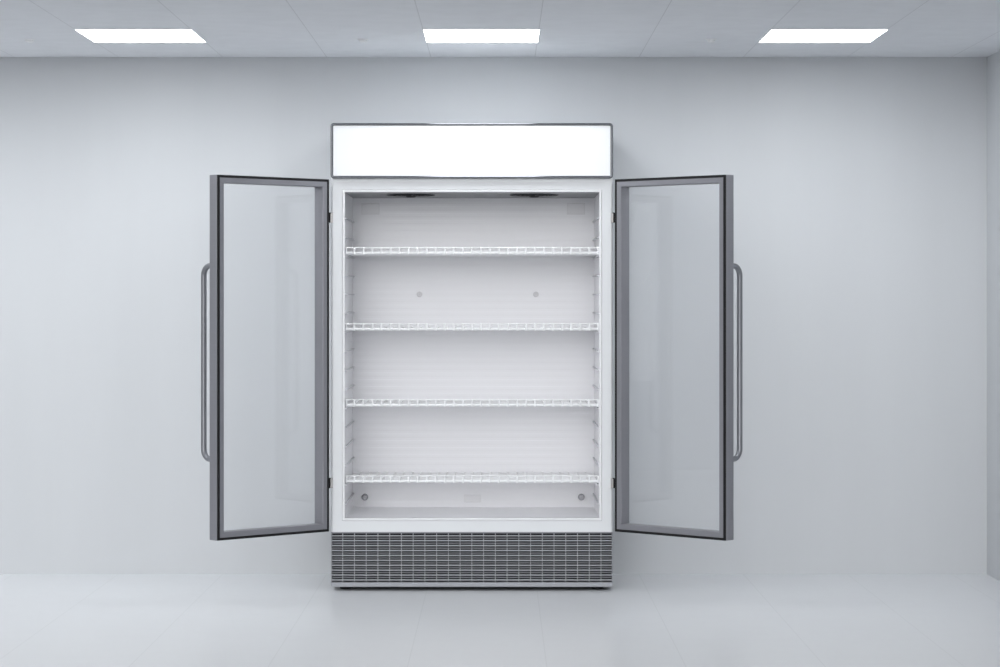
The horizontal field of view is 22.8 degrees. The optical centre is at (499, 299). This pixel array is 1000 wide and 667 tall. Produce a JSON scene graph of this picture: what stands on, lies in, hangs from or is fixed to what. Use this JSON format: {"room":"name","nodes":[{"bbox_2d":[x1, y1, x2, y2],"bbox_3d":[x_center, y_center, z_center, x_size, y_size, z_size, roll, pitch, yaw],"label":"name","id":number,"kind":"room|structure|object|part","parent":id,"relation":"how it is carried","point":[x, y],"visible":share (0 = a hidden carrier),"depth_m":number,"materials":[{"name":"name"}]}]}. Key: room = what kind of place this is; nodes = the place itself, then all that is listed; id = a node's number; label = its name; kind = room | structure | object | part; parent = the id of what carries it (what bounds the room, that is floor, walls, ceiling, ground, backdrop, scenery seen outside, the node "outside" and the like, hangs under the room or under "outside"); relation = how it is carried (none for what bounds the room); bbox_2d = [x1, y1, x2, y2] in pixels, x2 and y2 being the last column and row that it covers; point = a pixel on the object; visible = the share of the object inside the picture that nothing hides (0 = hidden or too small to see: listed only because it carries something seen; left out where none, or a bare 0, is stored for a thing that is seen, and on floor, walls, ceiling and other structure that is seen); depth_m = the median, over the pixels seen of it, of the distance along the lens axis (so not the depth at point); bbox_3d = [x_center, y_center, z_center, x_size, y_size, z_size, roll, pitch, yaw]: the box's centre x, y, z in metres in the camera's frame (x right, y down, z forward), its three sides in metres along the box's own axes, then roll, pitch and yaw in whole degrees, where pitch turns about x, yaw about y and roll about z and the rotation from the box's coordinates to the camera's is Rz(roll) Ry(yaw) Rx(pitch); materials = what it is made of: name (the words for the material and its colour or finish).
{"room":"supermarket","nodes":[
{"label":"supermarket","id":0,"kind":"room"},
{"bbox_2d":[0,57,986,573],"bbox_3d":[-2.332,0.072,11.181,9.236,2.320,0.100,0,0,0],"label":"wall","id":1,"kind":"structure","parent":0,"point":[860,183],"depth_m":11.13,"materials":[{"name":"paint"}]},
{"bbox_2d":[0,574,999,666],"bbox_3d":[-2.332,1.282,9.631,9.236,0.100,3.200,0,0,0],"label":"floor","id":2,"kind":"structure","parent":0,"point":[47,620],"depth_m":9.55,"materials":[{"name":"grey concrete"}]},
{"bbox_2d":[201,123,742,588],"bbox_3d":[-0.116,0.244,10.587,2.216,1.977,1.065,0,0,0],"label":"refrigerator","id":3,"kind":"object","parent":2,"relation":"on","point":[472,263],"visible":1,"depth_m":10.57,"materials":[{"name":"white metal"}]},
{"bbox_3d":[-1.195,0.257,10.132,0.024,0.812,0.073,0,0,-44],"label":"handle","id":4,"kind":"part","parent":3,"relation":"part of","materials":[{"name":"metal"}]},
{"bbox_3d":[-0.952,0.236,10.277,0.586,1.486,0.056,0,0,-44],"label":"door","id":5,"kind":"part","parent":3,"relation":"part of","materials":[{"name":"clear glass"}]},
{"bbox_3d":[-0.602,0.879,11.030,0.030,0.030,0.025,0,0,0],"label":"screw knob","id":6,"kind":"part","parent":3,"relation":"part of","materials":[{"name":"grey metal"}]},
{"bbox_3d":[-0.578,-0.403,11.040,0.080,0.051,0.003,0,0,0],"label":"blank plate","id":7,"kind":"part","parent":3,"relation":"part of","materials":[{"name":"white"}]},
{"bbox_3d":[-0.119,-0.628,10.474,1.170,0.211,0.013,0,0,0],"label":"sign panel","id":8,"kind":"part","parent":3,"relation":"part of","materials":[{"name":"white plastic"}]},
{"bbox_2d":[347,472,596,482],"bbox_3d":[-0.118,0.771,10.774,1.072,0.011,0.528,0,0,0],"label":"wire shelf","id":9,"kind":"object","parent":3,"relation":"attached to","point":[352,477],"depth_m":10.64,"materials":[{"name":"white metal"}]},
{"bbox_3d":[-0.118,0.761,10.508,1.075,0.031,0.008,0,0,0],"label":"rail","id":10,"kind":"part","parent":3,"relation":"part of","materials":[{"name":"white metal"}]},
{"bbox_2d":[347,400,596,406],"bbox_3d":[-0.118,0.449,10.774,1.072,0.011,0.528,0,0,0],"label":"wire shelf","id":11,"kind":"object","parent":3,"relation":"attached to","point":[350,403],"depth_m":10.52,"materials":[{"name":"white metal"}]},
{"bbox_3d":[-0.118,0.438,10.508,1.075,0.031,0.008,0,0,0],"label":"rail","id":12,"kind":"part","parent":3,"relation":"part of","materials":[{"name":"white metal"}]},
{"bbox_2d":[347,327,596,330],"bbox_3d":[-0.118,0.126,10.774,1.072,0.011,0.528,0,0,0],"label":"wire shelf","id":13,"kind":"object","parent":3,"relation":"attached to","point":[348,328],"depth_m":10.51,"materials":[{"name":"white metal"}]},
{"bbox_3d":[-0.118,0.116,10.508,1.075,0.031,0.008,0,0,0],"label":"rail","id":14,"kind":"part","parent":3,"relation":"part of","materials":[{"name":"white metal"}]},
{"bbox_2d":[346,254,597,256],"bbox_3d":[-0.118,-0.196,10.774,1.072,0.011,0.528,0,0,0],"label":"wire shelf","id":15,"kind":"object","parent":3,"relation":"attached to","point":[347,255],"depth_m":10.77,"materials":[{"name":"white metal"}]},
{"bbox_3d":[-0.118,-0.207,10.508,1.075,0.031,0.008,0,0,0],"label":"rail","id":16,"kind":"part","parent":3,"relation":"part of","materials":[{"name":"white metal"}]},
{"bbox_3d":[-0.118,0.235,10.497,1.096,1.399,0.022,0,0,0],"label":"opening trim","id":17,"kind":"part","parent":3,"relation":"part of","materials":[{"name":"white plastic"}]},
{"bbox_3d":[-0.118,-0.454,10.767,1.076,0.004,0.545,0,0,0],"label":"cooling panel","id":18,"kind":"part","parent":3,"relation":"part of","materials":[{"name":"grey plastic"}]},
{"bbox_3d":[-0.119,-0.628,10.485,1.192,0.234,0.045,0,0,0],"label":"sign frame","id":19,"kind":"part","parent":3,"relation":"part of","materials":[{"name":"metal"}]},
{"bbox_3d":[0.338,-0.403,11.040,0.080,0.051,0.003,0,0,0],"label":"blank plate","id":20,"kind":"part","parent":3,"relation":"part of","materials":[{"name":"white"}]},
{"bbox_3d":[0.362,0.879,11.030,0.030,0.030,0.025,0,0,0],"label":"screw knob","id":21,"kind":"part","parent":3,"relation":"part of","materials":[{"name":"grey metal"}]},
{"bbox_3d":[0.718,0.236,10.277,0.590,1.486,0.056,0,0,43],"label":"door","id":22,"kind":"part","parent":3,"relation":"part of","materials":[{"name":"clear glass"}]},
{"bbox_3d":[0.964,0.257,10.133,0.024,0.812,0.073,0,0,43],"label":"handle","id":23,"kind":"part","parent":3,"relation":"part of","materials":[{"name":"metal"}]},
{"bbox_2d":[0,0,999,56],"bbox_3d":[-2.332,-1.138,10.081,9.236,0.100,2.300,0,0,0],"label":"ceiling","id":24,"kind":"structure","parent":0,"point":[229,28],"depth_m":9.81,"materials":[{"name":"paint"}]},
{"bbox_2d":[74,29,205,42],"bbox_3d":[-1.476,-1.087,10.227,0.472,0.003,0.503,0,0,0],"label":"recessed light","id":25,"kind":"object","parent":24,"relation":"in","point":[95,35],"visible":1,"depth_m":10.20,"materials":[{"name":"white paint"}]},
{"bbox_2d":[423,29,539,42],"bbox_3d":[-0.075,-1.087,10.227,0.472,0.003,0.503,0,0,0],"label":"recessed light","id":26,"kind":"object","parent":24,"relation":"in","point":[431,35],"visible":1,"depth_m":10.20,"materials":[{"name":"white paint"}]},
{"bbox_2d":[758,29,887,42],"bbox_3d":[1.327,-1.087,10.227,0.472,0.003,0.503,0,0,0],"label":"recessed light","id":27,"kind":"object","parent":24,"relation":"in","point":[774,35],"visible":1,"depth_m":10.20,"materials":[{"name":"white paint"}]},
{"bbox_2d":[987,51,999,580],"bbox_3d":[2.236,0.072,8.131,0.100,2.320,6.000,0,0,0],"label":"wall","id":28,"kind":"structure","parent":0,"point":[993,61],"depth_m":10.98,"materials":[{"name":"paint"}]}
]}

